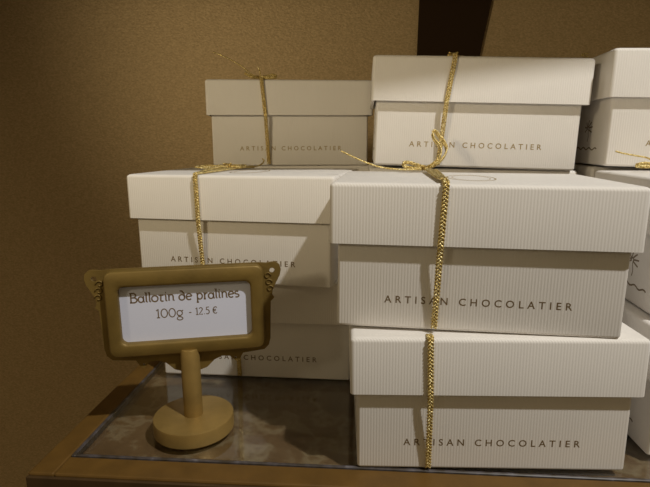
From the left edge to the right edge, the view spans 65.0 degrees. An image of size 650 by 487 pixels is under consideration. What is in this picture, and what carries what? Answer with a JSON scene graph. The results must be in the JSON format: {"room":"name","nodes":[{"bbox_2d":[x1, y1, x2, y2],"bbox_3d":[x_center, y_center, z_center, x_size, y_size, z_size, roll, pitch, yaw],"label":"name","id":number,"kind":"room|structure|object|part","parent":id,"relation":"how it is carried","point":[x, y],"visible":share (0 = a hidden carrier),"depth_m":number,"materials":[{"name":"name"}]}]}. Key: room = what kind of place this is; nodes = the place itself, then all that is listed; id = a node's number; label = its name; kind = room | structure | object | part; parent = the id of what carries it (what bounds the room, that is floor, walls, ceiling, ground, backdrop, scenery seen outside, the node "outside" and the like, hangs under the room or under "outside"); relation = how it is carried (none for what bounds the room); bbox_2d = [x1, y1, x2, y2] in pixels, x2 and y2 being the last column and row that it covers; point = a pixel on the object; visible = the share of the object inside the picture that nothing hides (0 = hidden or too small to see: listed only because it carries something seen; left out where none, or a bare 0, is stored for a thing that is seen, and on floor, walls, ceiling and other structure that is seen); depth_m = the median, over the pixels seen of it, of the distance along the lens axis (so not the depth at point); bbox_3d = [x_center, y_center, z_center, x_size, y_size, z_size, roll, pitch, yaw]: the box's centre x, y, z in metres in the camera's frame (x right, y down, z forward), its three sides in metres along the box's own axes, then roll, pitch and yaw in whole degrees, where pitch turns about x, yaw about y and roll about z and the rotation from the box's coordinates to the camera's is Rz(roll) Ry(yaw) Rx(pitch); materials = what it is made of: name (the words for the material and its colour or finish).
{"room":"food shop","nodes":[
{"label":"food shop","id":0,"kind":"room"},
{"bbox_2d":[0,0,649,486],"bbox_3d":[0.100,-0.001,0.652,2.600,1.800,0.040,0,11,0],"label":"wall","id":1,"kind":"structure","parent":0,"point":[94,94],"depth_m":0.60,"materials":[{"name":"brown paint"}]},
{"bbox_2d":[26,361,649,486],"bbox_3d":[0.139,0.071,0.379,0.483,0.034,0.398,0,11,5],"label":"display shelf","id":2,"kind":"object","parent":1,"relation":"attached to","point":[285,432],"visible":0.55,"depth_m":0.22,"materials":[{"name":"polished brown marble"},{"name":"gold stained wood"},{"name":"dark wood"}]},
{"bbox_3d":[-0.096,0.069,0.399,0.011,0.034,0.396,0,11,5],"label":"rail","id":3,"kind":"part","parent":2,"relation":"part of","materials":[{"name":"brown wood"}]},
{"bbox_2d":[84,261,280,449],"bbox_3d":[-0.060,0.047,0.226,0.083,0.075,0.036,-2,11,-10],"label":"price sign","id":4,"kind":"object","parent":2,"relation":"on","point":[185,318],"visible":1,"depth_m":0.22,"materials":[{"name":"gold metal"}]},
{"bbox_3d":[-0.060,0.029,0.222,0.066,0.038,0.004,-2,11,-10],"label":"frame","id":5,"kind":"part","parent":4,"relation":"part of","materials":[{"name":"brown metal"}]},
{"bbox_3d":[-0.060,0.062,0.229,0.008,0.032,0.008,-2,11,-10],"label":"stem","id":6,"kind":"part","parent":4,"relation":"part of","materials":[{"name":"gold metal"}]},
{"bbox_2d":[165,278,349,379],"bbox_3d":[-0.035,0.040,0.308,0.110,0.057,0.076,1,11,6],"label":"gift box","id":7,"kind":"object","parent":2,"relation":"on","point":[307,340],"visible":0.3,"depth_m":0.28,"materials":[{"name":"white cardboard"}]},
{"bbox_2d":[127,158,358,287],"bbox_3d":[-0.041,-0.016,0.290,0.110,0.062,0.078,2,12,12],"label":"gift box","id":8,"kind":"object","parent":7,"relation":"on","point":[225,213],"visible":0.95,"depth_m":0.26,"materials":[{"name":"white cardboard"}]},
{"bbox_3d":[-0.041,-0.029,0.288,0.110,0.023,0.074,2,12,12],"label":"lid","id":9,"kind":"part","parent":8,"relation":"part of","materials":[{"name":"white cardboard"}]},
{"bbox_3d":[-0.035,0.024,0.306,0.110,0.023,0.074,1,11,6],"label":"lid","id":10,"kind":"part","parent":7,"relation":"part of","materials":[{"name":"white cardboard"}]},
{"bbox_3d":[0.123,0.108,0.192,0.460,0.034,0.012,0,11,5],"label":"rail","id":11,"kind":"part","parent":2,"relation":"part of","materials":[{"name":"brown wood"}]},
{"bbox_2d":[348,322,649,469],"bbox_3d":[0.066,0.055,0.228,0.110,0.057,0.076,0,11,2],"label":"gift box","id":12,"kind":"object","parent":2,"relation":"on","point":[429,398],"visible":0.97,"depth_m":0.19,"materials":[{"name":"white cardboard"}]},
{"bbox_2d":[330,129,649,337],"bbox_3d":[0.060,-0.011,0.220,0.113,0.079,0.082,2,11,7],"label":"gift box","id":13,"kind":"object","parent":12,"relation":"on","point":[521,253],"visible":1,"depth_m":0.19,"materials":[{"name":"white cardboard"}]},
{"bbox_3d":[0.061,-0.017,0.217,0.110,0.023,0.074,2,11,7],"label":"lid","id":14,"kind":"part","parent":13,"relation":"part of","materials":[{"name":"white cardboard"}]},
{"bbox_3d":[0.066,0.039,0.226,0.110,0.023,0.074,0,11,2],"label":"lid","id":15,"kind":"part","parent":12,"relation":"part of","materials":[{"name":"white cardboard"}]},
{"bbox_2d":[622,298,649,454],"bbox_3d":[0.185,0.053,0.233,0.110,0.057,0.076,0,11,3],"label":"gift box","id":16,"kind":"object","parent":2,"relation":"on","point":[634,317],"visible":0.09,"depth_m":0.21,"materials":[{"name":"white cardboard"}]},
{"bbox_2d":[595,151,649,313],"bbox_3d":[0.188,-0.007,0.223,0.111,0.067,0.078,1,11,7],"label":"gift box","id":17,"kind":"object","parent":16,"relation":"on","point":[638,280],"visible":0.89,"depth_m":0.22,"materials":[{"name":"white cardboard"}]},
{"bbox_3d":[0.188,-0.018,0.221,0.110,0.023,0.074,1,11,7],"label":"lid","id":18,"kind":"part","parent":17,"relation":"part of","materials":[{"name":"white cardboard"}]},
{"bbox_3d":[0.185,0.037,0.231,0.110,0.023,0.074,0,11,3],"label":"lid","id":19,"kind":"part","parent":16,"relation":"part of","materials":[{"name":"white cardboard"}]},
{"label":"gift box","id":20,"kind":"object","parent":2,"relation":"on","visible":0},
{"bbox_2d":[369,162,576,173],"bbox_3d":[0.082,-0.020,0.315,0.110,0.056,0.074,1,11,4],"label":"gift box","id":21,"kind":"object","parent":20,"relation":"on","point":[371,168],"visible":0.06,"depth_m":0.27,"materials":[{"name":"white cardboard"}]},
{"bbox_2d":[370,52,594,170],"bbox_3d":[0.092,-0.078,0.296,0.131,0.068,0.078,0,11,4],"label":"gift box","id":22,"kind":"object","parent":21,"relation":"on","point":[489,112],"visible":0.96,"depth_m":0.26,"materials":[{"name":"white cardboard"}]},
{"bbox_3d":[0.082,-0.090,0.294,0.110,0.023,0.074,2,11,4],"label":"lid","id":23,"kind":"part","parent":22,"relation":"part of","materials":[{"name":"white cardboard"}]},
{"bbox_3d":[-0.025,0.022,0.401,0.110,0.056,0.074,-1,11,-4],"label":"gift box","id":24,"kind":"object","parent":2,"relation":"on","visible":0},
{"bbox_2d":[254,164,368,170],"bbox_3d":[-0.025,-0.033,0.389,0.110,0.056,0.074,-1,11,-4],"label":"gift box","id":25,"kind":"object","parent":24,"relation":"on","point":[359,167],"visible":0.02,"depth_m":0.35,"materials":[{"name":"white cardboard"}]},
{"bbox_2d":[205,51,372,165],"bbox_3d":[-0.025,-0.096,0.372,0.110,0.076,0.078,-1,11,-4],"label":"gift box","id":26,"kind":"object","parent":25,"relation":"on","point":[279,122],"visible":1,"depth_m":0.34,"materials":[{"name":"white cardboard"}]},
{"bbox_3d":[-0.026,-0.103,0.371,0.110,0.023,0.074,-1,11,-4],"label":"lid","id":27,"kind":"part","parent":26,"relation":"part of","materials":[{"name":"white cardboard"}]},
{"label":"gift box","id":28,"kind":"object","parent":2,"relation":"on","visible":0},
{"bbox_2d":[573,163,649,177],"bbox_3d":[0.199,-0.018,0.304,0.110,0.056,0.074,2,11,7],"label":"gift box","id":29,"kind":"object","parent":28,"relation":"on","point":[589,170],"visible":0.06,"depth_m":0.27,"materials":[{"name":"white cardboard"}]},
{"bbox_2d":[575,48,649,166],"bbox_3d":[0.197,-0.071,0.277,0.112,0.062,0.078,3,11,6],"label":"gift box","id":30,"kind":"object","parent":29,"relation":"on","point":[617,116],"visible":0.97,"depth_m":0.25,"materials":[{"name":"white cardboard"}]},
{"bbox_3d":[0.196,-0.087,0.274,0.110,0.023,0.074,3,12,7],"label":"lid","id":31,"kind":"part","parent":30,"relation":"part of","materials":[{"name":"white cardboard"}]},
{"bbox_2d":[417,0,491,55],"bbox_3d":[0.172,-0.286,0.572,0.143,0.610,0.005,0,11,0],"label":"trim","id":32,"kind":"structure","parent":1,"relation":"attached to","point":[444,26],"depth_m":0.58,"materials":[{"name":"brown"}]}
]}

